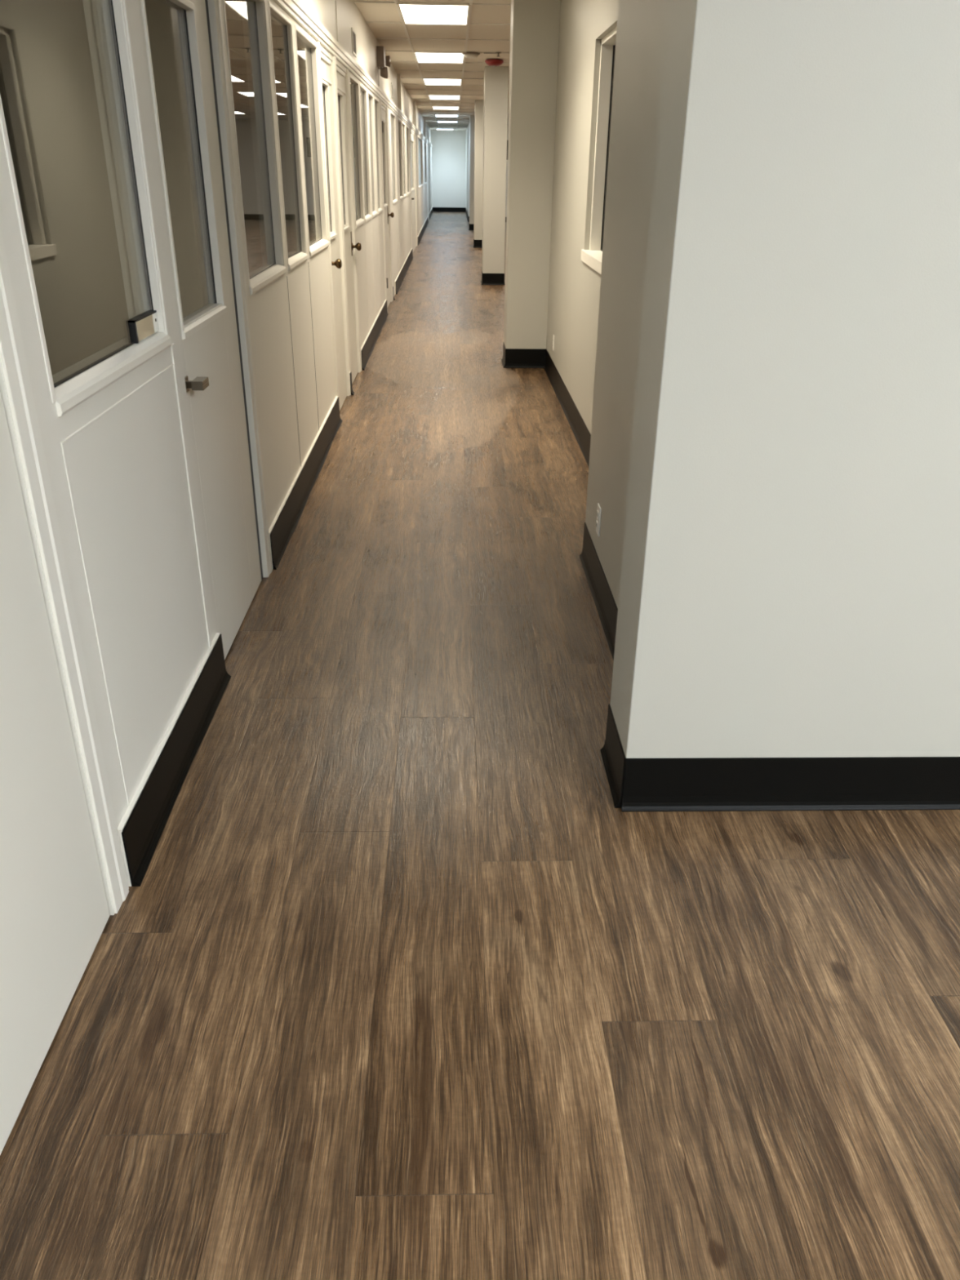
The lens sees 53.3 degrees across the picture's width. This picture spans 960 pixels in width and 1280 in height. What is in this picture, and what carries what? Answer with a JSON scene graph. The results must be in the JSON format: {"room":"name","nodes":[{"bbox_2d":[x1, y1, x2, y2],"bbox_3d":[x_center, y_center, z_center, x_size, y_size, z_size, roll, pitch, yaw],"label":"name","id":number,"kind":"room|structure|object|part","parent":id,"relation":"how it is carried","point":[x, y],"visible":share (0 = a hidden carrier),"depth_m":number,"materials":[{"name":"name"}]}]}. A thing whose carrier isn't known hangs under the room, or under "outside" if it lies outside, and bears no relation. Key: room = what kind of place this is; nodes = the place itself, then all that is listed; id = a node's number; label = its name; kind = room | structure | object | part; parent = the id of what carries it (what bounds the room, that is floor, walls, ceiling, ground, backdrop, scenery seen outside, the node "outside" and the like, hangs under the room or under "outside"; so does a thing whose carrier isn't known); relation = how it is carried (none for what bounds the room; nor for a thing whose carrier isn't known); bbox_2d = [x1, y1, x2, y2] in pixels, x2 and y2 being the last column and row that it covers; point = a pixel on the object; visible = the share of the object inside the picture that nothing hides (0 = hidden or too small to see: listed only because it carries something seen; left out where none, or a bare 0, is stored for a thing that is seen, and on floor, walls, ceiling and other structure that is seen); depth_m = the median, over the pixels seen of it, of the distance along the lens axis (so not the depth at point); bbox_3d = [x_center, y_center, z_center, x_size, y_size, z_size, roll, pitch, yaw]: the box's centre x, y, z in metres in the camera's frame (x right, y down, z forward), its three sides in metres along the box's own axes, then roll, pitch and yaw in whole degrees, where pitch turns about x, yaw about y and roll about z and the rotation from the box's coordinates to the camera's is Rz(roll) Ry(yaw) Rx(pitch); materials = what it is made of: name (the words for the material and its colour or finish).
{"room":"office corridor","nodes":[
{"label":"office corridor","id":0,"kind":"room"},
{"bbox_2d":[0,0,262,375],"bbox_3d":[-2.730,-7.612,15.687,2.838,2.721,44.200,0,26,-2],"label":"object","id":1,"kind":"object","parent":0,"point":[48,94],"depth_m":3.27,"materials":[{"name":"clear glass"}]},
{"bbox_2d":[0,0,432,915],"bbox_3d":[-1.264,-7.636,15.773,0.095,2.721,44.100,0,26,-2],"label":"wall","id":2,"kind":"structure","parent":0,"point":[126,469],"depth_m":2.51,"materials":[{"name":"paint"}]},
{"bbox_2d":[0,390,110,1155],"bbox_3d":[-0.836,-0.126,1.271,0.062,2.120,0.912,0,26,-2],"label":"door","id":3,"kind":"structure","parent":2,"relation":"in","point":[55,913],"depth_m":1.74,"materials":[{"name":"paint"}]},
{"bbox_2d":[0,0,171,417],"bbox_3d":[-0.855,-1.084,1.978,0.084,1.056,0.836,0,26,-2],"label":"window","id":4,"kind":"structure","parent":2,"relation":"in","point":[148,331],"depth_m":2.32,"materials":[{"name":"paint"}]},
{"bbox_3d":[-0.861,-0.630,2.204,0.084,0.042,0.806,0,26,-2],"label":"sill","id":5,"kind":"part","parent":4,"relation":"part of","materials":[{"name":"paint"}]},
{"bbox_2d":[121,633,231,886],"bbox_3d":[-0.818,0.279,2.666,0.020,0.159,1.028,0,26,-2],"label":"baseboard","id":6,"kind":"structure","parent":2,"relation":"attached to","point":[141,834],"depth_m":2.54,"materials":[{"name":"black rubber"}]},
{"bbox_2d":[137,0,262,659],"bbox_3d":[-0.867,-1.017,3.072,0.118,2.120,0.852,0,26,-2],"label":"door","id":7,"kind":"structure","parent":2,"relation":"in","point":[210,335],"depth_m":3.14,"materials":[{"name":"beige wood"}]},
{"bbox_3d":[-0.828,-0.749,2.791,0.056,0.044,0.072,0,26,-2],"label":"handle","id":8,"kind":"part","parent":7,"relation":"part of","materials":[{"name":"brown metal"}]},
{"bbox_2d":[0,0,429,913],"bbox_3d":[-1.243,-7.354,15.846,0.070,2.150,31.620,0,26,-2],"label":"trim","id":9,"kind":"structure","parent":2,"relation":"attached to","point":[12,353],"depth_m":1.98,"materials":[{"name":"paint"}]},
{"bbox_2d":[60,213,399,806],"bbox_3d":[-0.985,-2.842,7.754,0.006,0.920,12.741,0,26,-2],"label":"trim","id":10,"kind":"structure","parent":2,"relation":"attached to","point":[174,364],"depth_m":2.64,"materials":[{"name":"paint"}]},
{"bbox_2d":[222,0,286,294],"bbox_3d":[-0.906,-1.958,3.746,0.084,1.056,0.851,0,26,-2],"label":"window","id":11,"kind":"structure","parent":2,"relation":"in","point":[256,17],"depth_m":4.05,"materials":[{"name":"paint"}]},
{"bbox_3d":[-0.911,-1.504,3.971,0.084,0.042,0.821,0,26,-2],"label":"sill","id":12,"kind":"part","parent":11,"relation":"part of","materials":[{"name":"paint"}]},
{"bbox_2d":[117,207,432,886],"bbox_3d":[-1.306,-7.880,19.151,0.014,0.162,37.828,0,26,-2],"label":"trim","id":13,"kind":"structure","parent":2,"relation":"attached to","point":[134,800],"depth_m":2.68,"materials":[{"name":"paint"}]},
{"bbox_2d":[268,0,307,271],"bbox_3d":[-0.927,-2.325,4.487,0.084,1.056,0.636,0,26,-2],"label":"window","id":14,"kind":"structure","parent":2,"relation":"in","point":[298,255],"depth_m":4.70,"materials":[{"name":"paint"}]},
{"bbox_3d":[-0.932,-1.871,4.713,0.084,0.042,0.606,0,26,-2],"label":"sill","id":15,"kind":"part","parent":14,"relation":"part of","materials":[{"name":"paint"}]},
{"bbox_2d":[286,267,319,466],"bbox_3d":[-0.906,-1.436,4.934,0.003,0.900,0.737,0,26,-2],"label":"trim","id":16,"kind":"structure","parent":2,"relation":"attached to","point":[308,268],"depth_m":4.75,"materials":[{"name":"beige wood"}]},
{"bbox_2d":[270,396,342,569],"bbox_3d":[-0.889,-0.947,5.143,0.020,0.159,2.618,0,26,-2],"label":"baseboard","id":17,"kind":"structure","parent":2,"relation":"attached to","point":[287,521],"depth_m":4.74,"materials":[{"name":"black rubber"}]},
{"bbox_2d":[294,24,328,257],"bbox_3d":[-0.949,-2.702,5.249,0.084,1.056,0.846,0,26,-2],"label":"window","id":18,"kind":"structure","parent":2,"relation":"in","point":[306,48],"depth_m":5.39,"materials":[{"name":"paint"}]},
{"bbox_3d":[-0.947,-2.712,5.244,0.006,0.998,0.802,0,26,-2],"label":"pane","id":19,"kind":"part","parent":18,"relation":"part of","materials":[{"name":"clear glass"}]},
{"bbox_3d":[-0.954,-2.248,5.474,0.084,0.042,0.816,0,26,-2],"label":"sill","id":20,"kind":"part","parent":18,"relation":"part of","materials":[{"name":"paint"}]},
{"bbox_2d":[320,51,346,410],"bbox_3d":[-0.949,-2.590,6.253,0.137,2.120,0.710,0,26,-2],"label":"door","id":21,"kind":"structure","parent":2,"relation":"in","point":[336,264],"depth_m":6.24,"materials":[{"name":"paint"}]},
{"bbox_3d":[-0.940,-3.469,5.802,0.011,0.133,0.620,0,26,-2],"label":"panel","id":22,"kind":"part","parent":21,"relation":"part of","materials":[{"name":"paint"}]},
{"bbox_3d":[-0.970,-2.978,5.937,0.006,0.835,0.390,0,26,-2],"label":"pane","id":23,"kind":"part","parent":21,"relation":"part of","materials":[{"name":"clear glass"}]},
{"bbox_3d":[-0.912,-2.381,6.045,0.075,0.064,0.064,0,26,-2],"label":"knob","id":24,"kind":"part","parent":21,"relation":"part of","materials":[{"name":"brown metal"}]},
{"bbox_2d":[336,66,361,384],"bbox_3d":[-0.971,-2.976,7.032,0.137,2.120,0.750,0,26,-2],"label":"door","id":25,"kind":"structure","parent":2,"relation":"in","point":[348,245],"depth_m":7.06,"materials":[{"name":"paint"}]},
{"bbox_3d":[-0.962,-3.854,6.581,0.011,0.133,0.660,0,26,-2],"label":"panel","id":26,"kind":"part","parent":25,"relation":"part of","materials":[{"name":"paint"}]},
{"bbox_3d":[-0.993,-3.364,6.717,0.006,0.835,0.430,0,26,-2],"label":"pane","id":27,"kind":"part","parent":25,"relation":"part of","materials":[{"name":"clear glass"}]},
{"bbox_3d":[-0.949,-3.024,7.344,0.075,0.064,0.064,0,26,-2],"label":"knob","id":28,"kind":"part","parent":25,"relation":"part of","materials":[{"name":"brown metal"}]},
{"bbox_2d":[350,372,354,395],"bbox_3d":[-0.945,-1.899,7.069,0.020,0.158,0.080,0,26,-2],"label":"baseboard","id":29,"kind":"structure","parent":2,"relation":"attached to","point":[351,386],"depth_m":7.06,"materials":[{"name":"black rubber"}]},
{"bbox_2d":[273,0,432,147],"bbox_3d":[-1.213,-8.389,15.402,0.056,0.100,44.100,0,26,-2],"label":"trim","id":30,"kind":"structure","parent":2,"relation":"attached to","point":[296,10],"depth_m":6.06,"materials":[{"name":"paint"}]},
{"bbox_2d":[351,27,356,57],"bbox_3d":[-1.017,-4.824,7.718,0.010,0.175,0.300,0,26,-2],"label":"air vent","id":31,"kind":"object","parent":2,"relation":"in","point":[353,32],"visible":1,"depth_m":7.68,"materials":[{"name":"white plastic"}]},
{"bbox_2d":[349,74,364,228],"bbox_3d":[-1.018,-3.895,7.661,0.084,1.056,0.761,0,26,-2],"label":"window","id":32,"kind":"structure","parent":2,"relation":"in","point":[354,86],"depth_m":7.84,"materials":[{"name":"paint"}]},
{"bbox_3d":[-1.012,-3.905,7.657,0.006,0.998,0.717,0,26,-2],"label":"pane","id":33,"kind":"part","parent":32,"relation":"part of","materials":[{"name":"clear glass"}]},
{"bbox_3d":[-1.023,-3.441,7.887,0.084,0.042,0.731,0,26,-2],"label":"sill","id":34,"kind":"part","parent":32,"relation":"part of","materials":[{"name":"paint"}]},
{"bbox_2d":[359,83,372,222],"bbox_3d":[-1.039,-4.269,8.416,0.084,1.056,0.716,0,26,-2],"label":"window","id":35,"kind":"structure","parent":2,"relation":"in","point":[363,95],"depth_m":8.60,"materials":[{"name":"paint"}]},
{"bbox_3d":[-1.034,-4.279,8.412,0.006,0.998,0.672,0,26,-2],"label":"pane","id":36,"kind":"part","parent":35,"relation":"part of","materials":[{"name":"clear glass"}]},
{"bbox_3d":[-1.045,-3.815,8.642,0.084,0.042,0.686,0,26,-2],"label":"sill","id":37,"kind":"part","parent":35,"relation":"part of","materials":[{"name":"paint"}]},
{"bbox_2d":[368,91,377,217],"bbox_3d":[-1.060,-4.630,9.146,0.084,1.056,0.646,0,26,-2],"label":"window","id":38,"kind":"structure","parent":2,"relation":"in","point":[371,100],"depth_m":9.34,"materials":[{"name":"paint"}]},
{"bbox_3d":[-1.055,-4.640,9.142,0.006,0.998,0.602,0,26,-2],"label":"pane","id":39,"kind":"part","parent":38,"relation":"part of","materials":[{"name":"clear glass"}]},
{"bbox_3d":[-1.066,-4.176,9.372,0.084,0.042,0.616,0,26,-2],"label":"sill","id":40,"kind":"part","parent":38,"relation":"part of","materials":[{"name":"paint"}]},
{"bbox_2d":[361,300,388,370],"bbox_3d":[-1.011,-3.059,9.412,0.020,0.159,3.370,0,26,-2],"label":"baseboard","id":41,"kind":"structure","parent":2,"relation":"attached to","point":[366,351],"depth_m":9.02,"materials":[{"name":"black rubber"}]},
{"bbox_2d":[373,96,382,214],"bbox_3d":[-1.080,-4.974,9.841,0.084,1.056,0.656,0,26,-2],"label":"window","id":42,"kind":"structure","parent":2,"relation":"in","point":[375,100],"depth_m":10.05,"materials":[{"name":"paint"}]},
{"bbox_3d":[-1.075,-4.984,9.836,0.006,0.998,0.612,0,26,-2],"label":"pane","id":43,"kind":"part","parent":42,"relation":"part of","materials":[{"name":"clear glass"}]},
{"bbox_3d":[-1.086,-4.520,10.066,0.084,0.042,0.626,0,26,-2],"label":"sill","id":44,"kind":"part","parent":42,"relation":"part of","materials":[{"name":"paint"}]},
{"bbox_2d":[335,0,426,137],"bbox_3d":[-1.260,-9.378,16.764,0.053,0.465,22.820,0,26,-2],"label":"trim","id":45,"kind":"structure","parent":2,"relation":"attached to","point":[398,76],"depth_m":13.93,"materials":[{"name":"paint"}]},
{"bbox_2d":[376,45,390,81],"bbox_3d":[-1.043,-6.206,10.415,0.113,0.400,0.630,0,26,-2],"label":"emergency light","id":46,"kind":"object","parent":2,"relation":"attached to","point":[383,61],"visible":0.99,"depth_m":10.15,"materials":[{"name":"brown plastic"}]},
{"bbox_2d":[381,105,394,306],"bbox_3d":[-1.086,-4.965,11.054,0.137,2.120,0.973,0,26,-2],"label":"door","id":47,"kind":"structure","parent":2,"relation":"in","point":[387,215],"depth_m":11.21,"materials":[{"name":"paint"}]},
{"bbox_3d":[-1.109,-5.379,10.789,0.006,0.835,0.600,0,26,-2],"label":"pane","id":48,"kind":"part","parent":47,"relation":"part of","materials":[{"name":"clear glass"}]},
{"bbox_3d":[-1.077,-5.847,10.609,0.011,0.133,0.870,0,26,-2],"label":"panel","id":49,"kind":"part","parent":47,"relation":"part of","materials":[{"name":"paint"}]},
{"bbox_3d":[-1.066,-5.083,11.428,0.075,0.064,0.064,0,26,-2],"label":"knob","id":50,"kind":"part","parent":47,"relation":"part of","materials":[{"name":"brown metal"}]},
{"bbox_2d":[391,82,393,98],"bbox_3d":[-1.156,-7.234,12.582,0.010,0.170,0.180,0,26,-2],"label":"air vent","id":51,"kind":"object","parent":2,"relation":"in","point":[391,82],"visible":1,"depth_m":12.52,"materials":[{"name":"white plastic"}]},
{"bbox_2d":[390,111,397,204],"bbox_3d":[-1.155,-6.275,12.471,0.084,1.056,1.106,0,26,-2],"label":"window","id":52,"kind":"structure","parent":2,"relation":"in","point":[392,115],"depth_m":12.80,"materials":[{"name":"paint"}]},
{"bbox_3d":[-1.150,-6.285,12.466,0.006,0.998,1.062,0,26,-2],"label":"pane","id":53,"kind":"part","parent":52,"relation":"part of","materials":[{"name":"clear glass"}]},
{"bbox_3d":[-1.161,-5.821,12.696,0.084,0.042,1.076,0,26,-2],"label":"sill","id":54,"kind":"part","parent":52,"relation":"part of","materials":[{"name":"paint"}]},
{"bbox_2d":[395,270,402,294],"bbox_3d":[-1.125,-5.029,13.395,0.020,0.159,1.680,0,26,-2],"label":"baseboard","id":55,"kind":"structure","parent":2,"relation":"attached to","point":[399,280],"depth_m":13.27,"materials":[{"name":"black rubber"}]},
{"bbox_2d":[398,118,403,200],"bbox_3d":[-1.201,-7.062,14.061,0.084,1.056,0.956,0,26,-2],"label":"window","id":56,"kind":"structure","parent":2,"relation":"in","point":[400,148],"depth_m":14.39,"materials":[{"name":"paint"}]},
{"bbox_3d":[-1.196,-7.072,14.056,0.006,0.998,0.912,0,26,-2],"label":"pane","id":57,"kind":"part","parent":56,"relation":"part of","materials":[{"name":"clear glass"}]},
{"bbox_2d":[402,122,407,197],"bbox_3d":[-1.233,-7.622,15.194,0.084,1.056,1.086,0,26,-2],"label":"window","id":58,"kind":"structure","parent":2,"relation":"in","point":[403,123],"depth_m":15.52,"materials":[{"name":"paint"}]},
{"bbox_3d":[-1.228,-7.632,15.190,0.006,0.998,1.042,0,26,-2],"label":"pane","id":59,"kind":"part","parent":58,"relation":"part of","materials":[{"name":"clear glass"}]},
{"bbox_2d":[401,248,413,280],"bbox_3d":[-1.200,-6.315,15.993,0.020,0.159,4.040,0,26,-2],"label":"baseboard","id":60,"kind":"structure","parent":2,"relation":"attached to","point":[407,263],"depth_m":15.63,"materials":[{"name":"black rubber"}]},
{"bbox_2d":[405,124,410,195],"bbox_3d":[-1.269,-8.243,16.449,0.084,1.056,1.186,0,26,-2],"label":"window","id":61,"kind":"structure","parent":2,"relation":"in","point":[406,126],"depth_m":16.82,"materials":[{"name":"paint"}]},
{"bbox_3d":[-1.264,-8.253,16.444,0.006,0.998,1.142,0,26,-2],"label":"pane","id":62,"kind":"part","parent":61,"relation":"part of","materials":[{"name":"clear glass"}]},
{"bbox_2d":[410,130,416,253],"bbox_3d":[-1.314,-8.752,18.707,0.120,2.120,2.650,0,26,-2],"label":"door","id":63,"kind":"structure","parent":2,"relation":"in","point":[412,135],"depth_m":18.97,"materials":[{"name":"paint"}]},
{"bbox_3d":[-1.322,-9.069,18.247,0.006,0.835,1.868,0,26,-2],"label":"pane","id":64,"kind":"part","parent":63,"relation":"part of","materials":[{"name":"clear glass"}]},
{"bbox_2d":[417,136,423,188],"bbox_3d":[-1.453,-11.424,22.878,0.084,1.056,3.436,0,26,-2],"label":"window","id":65,"kind":"structure","parent":2,"relation":"in","point":[420,140],"depth_m":23.70,"materials":[{"name":"glass"}]},
{"bbox_3d":[-1.448,-11.434,22.873,0.006,0.998,3.392,0,26,-2],"label":"pane","id":66,"kind":"part","parent":65,"relation":"part of","materials":[{"name":"clear glass"}]},
{"bbox_2d":[417,216,428,244],"bbox_3d":[-1.456,-10.744,24.944,0.021,0.159,9.660,0,26,-2],"label":"baseboard","id":67,"kind":"structure","parent":2,"relation":"attached to","point":[421,233],"depth_m":23.82,"materials":[{"name":"black rubber"}]},
{"bbox_2d":[423,141,426,184],"bbox_3d":[-1.568,-13.419,26.910,0.084,1.056,2.436,0,26,-2],"label":"window","id":68,"kind":"structure","parent":2,"relation":"in","point":[424,143],"depth_m":27.84,"materials":[{"name":"paint"}]},
{"bbox_3d":[-1.563,-13.428,26.905,0.006,0.998,2.392,0,26,-2],"label":"pane","id":69,"kind":"part","parent":68,"relation":"part of","materials":[{"name":"clear glass"}]},
{"bbox_2d":[429,208,433,219],"bbox_3d":[-1.694,-14.866,33.277,0.021,0.159,6.300,0,26,-2],"label":"baseboard","id":70,"kind":"structure","parent":2,"relation":"attached to","point":[431,211],"depth_m":32.71,"materials":[{"name":"black rubber"}]},
{"bbox_2d":[353,0,511,130],"bbox_3d":[1.673,-8.696,14.907,11.600,0.035,45.062,0,26,-2],"label":"ceiling","id":71,"kind":"structure","parent":0,"point":[488,28],"depth_m":10.60,"materials":[{"name":"tile"}]},
{"bbox_2d":[396,3,471,25],"bbox_3d":[-0.393,-5.457,8.338,0.606,0.014,1.220,0,26,-2],"label":"recessed light","id":72,"kind":"object","parent":71,"relation":"in","point":[410,13],"visible":1,"depth_m":8.29,"materials":[{"name":"white plastic"}]},
{"bbox_2d":[413,52,465,63],"bbox_3d":[-0.487,-7.080,11.617,0.606,0.014,1.220,0,26,-2],"label":"recessed light","id":73,"kind":"object","parent":71,"relation":"in","point":[420,57],"visible":0.95,"depth_m":11.59,"materials":[{"name":"white plastic"}]},
{"bbox_2d":[422,78,462,85],"bbox_3d":[-0.581,-8.702,14.897,0.606,0.014,1.220,0,26,-2],"label":"recessed light","id":74,"kind":"object","parent":71,"relation":"in","point":[446,82],"visible":0.98,"depth_m":14.89,"materials":[{"name":"white plastic"}]},
{"bbox_2d":[427,94,460,99],"bbox_3d":[-0.675,-10.325,18.176,0.606,0.014,1.220,0,26,-2],"label":"recessed light","id":75,"kind":"object","parent":71,"relation":"in","point":[430,96],"visible":1,"depth_m":18.20,"materials":[{"name":"white plastic"}]},
{"bbox_2d":[435,128,453,130],"bbox_3d":[-1.230,-17.962,33.611,0.606,0.014,1.220,0,26,-2],"label":"recessed light","id":76,"kind":"object","parent":71,"relation":"in","point":[436,128],"visible":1,"depth_m":33.57,"materials":[{"name":"white plastic"}]},
{"bbox_2d":[431,106,459,110],"bbox_3d":[-0.768,-11.947,21.456,0.606,0.014,1.220,0,26,-2],"label":"recessed light","id":77,"kind":"object","parent":71,"relation":"in","point":[454,108],"visible":1,"depth_m":21.46,"materials":[{"name":"white plastic"}]},
{"bbox_2d":[433,106,458,109],"bbox_3d":[-0.768,-11.948,21.455,0.562,0.009,1.176,0,26,-2],"label":"diffuser","id":78,"kind":"object","parent":77,"relation":"attached to","point":[434,108],"depth_m":21.51,"materials":[{"name":"white plastic"}]},
{"bbox_2d":[434,114,458,117],"bbox_3d":[-0.862,-13.569,24.735,0.606,0.014,1.220,0,26,-2],"label":"recessed light","id":79,"kind":"object","parent":71,"relation":"in","point":[436,115],"visible":0.89,"depth_m":24.61,"materials":[{"name":"white plastic"}]},
{"bbox_2d":[435,115,457,116],"bbox_3d":[-0.862,-13.571,24.734,0.562,0.009,1.176,0,26,-2],"label":"diffuser","id":80,"kind":"object","parent":79,"relation":"attached to","point":[436,115],"depth_m":24.73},
{"bbox_2d":[436,120,457,123],"bbox_3d":[-0.956,-15.192,28.014,0.606,0.014,1.220,0,26,-2],"label":"recessed light","id":81,"kind":"object","parent":71,"relation":"in","point":[445,122],"visible":0.94,"depth_m":28.09,"materials":[{"name":"white plastic"}]},
{"bbox_2d":[437,120,457,122],"bbox_3d":[-0.956,-15.193,28.014,0.562,0.009,1.176,0,26,-2],"label":"diffuser","id":82,"kind":"object","parent":81,"relation":"attached to","point":[437,121],"depth_m":27.87,"materials":[{"name":"white plastic"}]},
{"bbox_2d":[462,52,479,58],"bbox_3d":[-0.105,-6.810,11.136,0.210,0.054,0.210,0,26,-2],"label":"smoke detector","id":83,"kind":"object","parent":71,"relation":"attached to","point":[467,55],"visible":1,"depth_m":11.08,"materials":[{"name":"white plastic"}]},
{"bbox_2d":[484,52,501,56],"bbox_3d":[0.145,-6.772,11.051,0.205,0.041,0.070,0,26,-2],"label":"sprinkler head","id":84,"kind":"object","parent":71,"relation":"attached to","point":[497,53],"visible":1,"depth_m":11.04},
{"bbox_2d":[484,58,503,66],"bbox_3d":[0.175,-7.132,11.822,0.230,0.078,0.230,0,26,-2],"label":"fire alarm","id":85,"kind":"object","parent":71,"relation":"attached to","point":[491,62],"visible":1,"depth_m":11.75,"materials":[{"name":"red plastic"}]},
{"bbox_2d":[431,130,466,207],"bbox_3d":[-2.558,-17.436,35.563,4.320,2.721,0.120,0,26,-2],"label":"wall","id":86,"kind":"structure","parent":0,"point":[449,147],"depth_m":35.50,"materials":[{"name":"paint"}]},
{"bbox_2d":[432,207,506,222],"bbox_3d":[2.530,-14.667,32.984,8.660,0.157,7.218,0,26,-2],"label":"baseboard","id":87,"kind":"structure","parent":86,"relation":"attached to","point":[434,209],"depth_m":36.10,"materials":[{"name":"black rubber"}]},
{"bbox_2d":[0,211,959,1279],"bbox_3d":[2.675,-6.575,16.798,8.458,0.001,46.849,0,26,-2],"label":"floor","id":88,"kind":"structure","parent":0,"point":[394,983],"depth_m":2.02,"materials":[{"name":"plastic"}]},
{"bbox_2d":[468,115,474,230],"bbox_3d":[-0.109,-12.343,25.326,0.365,2.719,0.468,0,26,-2],"label":"column","id":89,"kind":"structure","parent":88,"relation":"on","point":[472,117],"depth_m":25.12,"materials":[{"name":"beige paint"}]},
{"bbox_2d":[472,100,484,248],"bbox_3d":[0.050,-9.595,19.770,0.365,2.719,0.468,0,26,-2],"label":"column","id":90,"kind":"structure","parent":88,"relation":"on","point":[479,104],"depth_m":19.55,"materials":[{"name":"beige paint"}]},
{"bbox_2d":[480,66,508,284],"bbox_3d":[0.203,-6.449,13.412,0.347,2.719,0.458,0,26,-2],"label":"column","id":91,"kind":"structure","parent":88,"relation":"on","point":[495,78],"depth_m":13.19,"materials":[{"name":"beige paint"}]},
{"bbox_2d":[465,122,508,217],"bbox_3d":[3.743,-7.620,15.868,7.410,2.721,44.200,0,26,-2],"label":"wall","id":92,"kind":"structure","parent":0,"point":[467,203],"depth_m":30.22,"materials":[{"name":"paint"}]},
{"bbox_2d":[503,0,560,349],"bbox_3d":[0.398,-3.610,7.673,0.343,2.719,0.370,0,26,-2],"label":"wall","id":93,"kind":"structure","parent":0,"point":[535,25],"depth_m":7.45,"materials":[{"name":"beige paint"}]},
{"bbox_2d":[546,0,618,434],"bbox_3d":[0.648,-2.613,5.662,0.218,2.721,4.870,0,26,-2],"label":"wall","id":94,"kind":"structure","parent":0,"point":[574,290],"depth_m":6.11,"materials":[{"name":"beige paint"}]},
{"bbox_2d":[501,342,591,466],"bbox_3d":[0.430,-1.490,6.278,0.360,0.157,4.750,0,26,-2],"label":"baseboard","id":95,"kind":"structure","parent":94,"relation":"attached to","point":[512,357],"depth_m":7.30,"materials":[{"name":"black rubber"}]},
{"bbox_2d":[552,334,554,351],"bbox_3d":[0.572,-2.321,7.462,0.009,0.114,0.070,0,26,-2],"label":"electrical outlet","id":96,"kind":"object","parent":94,"relation":"attached to","point":[553,335],"visible":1,"depth_m":7.44,"materials":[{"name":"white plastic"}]},
{"bbox_2d":[580,26,617,274],"bbox_3d":[0.706,-2.483,4.880,0.143,1.137,1.470,0,26,-2],"label":"window","id":97,"kind":"structure","parent":94,"relation":"in","point":[593,257],"depth_m":5.44,"materials":[{"name":"paint"}]},
{"bbox_3d":[0.700,-2.002,5.118,0.143,0.062,1.470,0,26,-2],"label":"sill","id":98,"kind":"part","parent":97,"relation":"part of","materials":[{"name":"paint"}]},
{"bbox_3d":[0.729,-2.511,4.867,0.099,1.075,1.410,0,26,-2],"label":"frame","id":99,"kind":"part","parent":97,"relation":"part of","materials":[{"name":"paint"}]},
{"bbox_2d":[585,0,959,758],"bbox_3d":[4.043,-1.185,2.859,7.355,2.721,1.834,0,26,-2],"label":"wall","id":100,"kind":"structure","parent":0,"point":[774,478],"depth_m":2.11,"materials":[{"name":"beige paint"}]},
{"bbox_2d":[595,503,601,536],"bbox_3d":[0.460,-0.468,3.722,0.009,0.114,0.070,0,26,-2],"label":"electrical outlet","id":101,"kind":"object","parent":100,"relation":"attached to","point":[599,509],"visible":1,"depth_m":3.70,"materials":[{"name":"white plastic"}]},
{"bbox_2d":[579,522,959,812],"bbox_3d":[4.020,-0.031,3.419,7.372,0.157,1.852,0,26,-2],"label":"baseboard","id":102,"kind":"structure","parent":100,"relation":"attached to","point":[863,783],"depth_m":2.52,"materials":[{"name":"black rubber"}]}
]}

